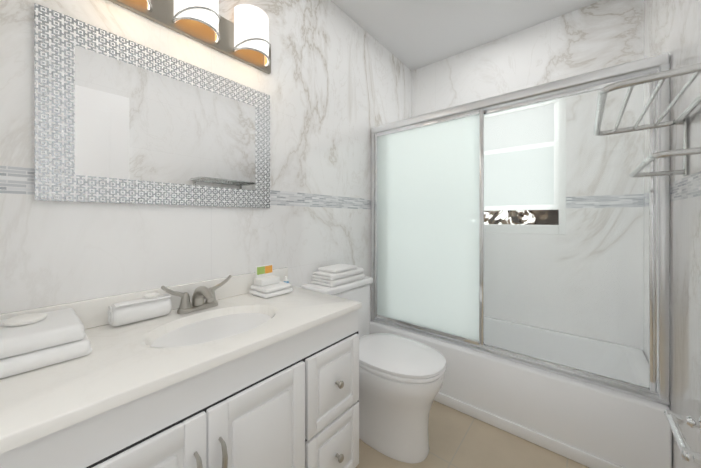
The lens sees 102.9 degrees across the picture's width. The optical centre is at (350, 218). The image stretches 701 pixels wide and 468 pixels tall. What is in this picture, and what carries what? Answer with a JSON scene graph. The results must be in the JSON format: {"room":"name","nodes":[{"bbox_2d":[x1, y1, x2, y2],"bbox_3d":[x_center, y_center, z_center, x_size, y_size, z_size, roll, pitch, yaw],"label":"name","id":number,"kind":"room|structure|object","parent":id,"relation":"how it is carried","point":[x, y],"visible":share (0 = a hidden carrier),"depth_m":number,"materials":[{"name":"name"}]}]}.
{"room":"bathroom","nodes":[
{"label":"bathroom","id":0,"kind":"room"},
{"bbox_2d":[0,0,411,320],"bbox_3d":[-0.315,-0.143,1.809,0.120,2.728,3.040,0,0,40],"label":"wall","id":1,"kind":"structure","parent":0,"point":[335,84],"depth_m":1.39,"materials":[{"name":"stone"}]},
{"bbox_2d":[34,3,269,207],"bbox_3d":[-0.721,-0.369,1.212,0.010,0.619,0.860,0,0,40],"label":"mirror","id":2,"kind":"object","parent":1,"relation":"attached to","point":[118,119],"visible":1,"depth_m":1.08,"materials":[{"name":"silver metal"}]},
{"bbox_2d":[108,0,270,73],"bbox_3d":[-0.654,-0.915,1.202,0.127,0.235,0.785,0,0,40],"label":"sconce","id":3,"kind":"object","parent":1,"relation":"attached to","point":[244,37],"visible":0.98,"depth_m":1.28,"materials":[{"name":"white glass"}]},
{"bbox_2d":[331,0,601,70],"bbox_3d":[0.362,-1.566,1.245,1.881,0.120,3.040,0,0,40],"label":"ceiling","id":4,"kind":"structure","parent":0,"point":[411,35],"depth_m":2.12,"materials":[{"name":"white paint"}]},
{"bbox_2d":[356,401,588,467],"bbox_3d":[0.362,1.282,1.248,1.881,0.120,3.040,0,0,40],"label":"floor","id":5,"kind":"structure","parent":0,"point":[458,439],"depth_m":1.48,"materials":[{"name":"beige tile"}]},
{"bbox_2d":[0,267,361,467],"bbox_3d":[-0.536,0.752,0.979,0.596,0.940,1.216,0,0,40],"label":"bathroom vanity","id":6,"kind":"object","parent":5,"relation":"on","point":[239,376],"visible":0.98,"depth_m":0.84,"materials":[{"name":"white paint"}]},
{"bbox_2d":[0,308,91,378],"bbox_3d":[-0.917,0.326,0.737,0.254,0.106,0.320,0,0,40],"label":"towel","id":7,"kind":"object","parent":6,"relation":"on","point":[30,341],"depth_m":0.73,"materials":[{"name":"white fabric"}]},
{"bbox_2d":[107,293,171,325],"bbox_3d":[-0.783,0.332,1.046,0.080,0.094,0.183,0,0,40],"label":"roll","id":8,"kind":"object","parent":6,"relation":"on","point":[150,305],"visible":1,"depth_m":1.01,"materials":[{"name":"white fabric"}]},
{"bbox_2d":[161,275,231,313],"bbox_3d":[-0.607,0.317,1.153,0.153,0.123,0.280,0,0,40],"label":"faucet","id":9,"kind":"object","parent":6,"relation":"on","point":[200,293],"visible":1,"depth_m":1.14,"materials":[{"name":"silver metal"}]},
{"bbox_2d":[249,264,292,297],"bbox_3d":[-0.390,0.309,1.446,0.149,0.138,0.214,0,0,40],"label":"washcloth","id":10,"kind":"object","parent":6,"relation":"on","point":[268,283],"visible":1,"depth_m":1.41,"materials":[{"name":"white fabric"}]},
{"bbox_2d":[300,276,445,463],"bbox_3d":[0.147,0.812,1.635,0.807,0.818,0.476,0,0,40],"label":"toilet","id":11,"kind":"object","parent":5,"relation":"on","point":[401,379],"visible":0.6,"depth_m":1.43,"materials":[{"name":"white ceramic"}]},
{"bbox_2d":[311,263,364,286],"bbox_3d":[-0.073,0.354,1.817,0.184,0.095,0.330,0,0,40],"label":"towel","id":12,"kind":"object","parent":11,"relation":"on","point":[335,275],"visible":1,"depth_m":1.73,"materials":[{"name":"white fabric"}]},
{"bbox_2d":[370,316,671,467],"bbox_3d":[1.004,1.026,2.021,1.635,0.389,0.786,0,0,40],"label":"bathtub","id":13,"kind":"object","parent":5,"relation":"on","point":[589,425],"visible":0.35,"depth_m":1.55,"materials":[{"name":"white ceramic"}]},
{"bbox_2d":[371,53,669,404],"bbox_3d":[0.814,0.041,1.791,1.635,1.581,0.066,0,0,40],"label":"shower door frame","id":14,"kind":"structure","parent":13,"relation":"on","point":[592,81],"depth_m":1.42,"materials":[{"name":"silver metal"}]},
{"bbox_2d":[377,82,649,387],"bbox_3d":[0.815,0.067,1.792,1.520,1.458,0.038,0,0,40],"label":"glass shower door","id":15,"kind":"structure","parent":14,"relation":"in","point":[428,226],"depth_m":1.94,"materials":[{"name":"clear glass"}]},
{"bbox_2d":[412,0,643,349],"bbox_3d":[1.295,-0.143,2.370,1.641,2.728,0.120,0,0,40],"label":"wall","id":16,"kind":"structure","parent":0,"point":[602,34],"depth_m":2.01,"materials":[{"name":"stone"}]},
{"bbox_2d":[484,98,565,234],"bbox_3d":[1.336,-0.432,2.334,0.740,1.095,0.073,0,0,40],"label":"window","id":17,"kind":"structure","parent":16,"relation":"in","point":[534,147],"depth_m":2.25,"materials":[{"name":"white vinyl"},{"name":"frosted glass"}]},
{"bbox_2d":[643,0,700,467],"bbox_3d":[1.040,-0.141,0.684,0.120,2.728,3.040,0,0,40],"label":"wall","id":18,"kind":"structure","parent":0,"point":[672,28],"depth_m":1.11,"materials":[{"name":"stone"}]},
{"bbox_2d":[594,63,700,176],"bbox_3d":[1.009,-0.283,0.950,0.264,0.240,0.590,0,0,40],"label":"shelf","id":19,"kind":"object","parent":18,"relation":"attached to","point":[682,118],"visible":1,"depth_m":0.89,"materials":[{"name":"silver metal"}]},
{"bbox_2d":[664,409,700,464],"bbox_3d":[1.021,0.652,0.831,0.090,0.061,0.262,0,0,40],"label":"paper holder","id":20,"kind":"object","parent":18,"relation":"attached to","point":[673,419],"visible":1,"depth_m":0.85,"materials":[{"name":"silver metal"}]},
{"label":"outside","id":21,"kind":"structure","parent":0,"visible":0},
{"bbox_2d":[484,210,558,224],"bbox_3d":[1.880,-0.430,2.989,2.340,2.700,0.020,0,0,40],"label":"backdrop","id":22,"kind":"structure","parent":21,"point":[528,214],"depth_m":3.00,"materials":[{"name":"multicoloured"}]}
]}

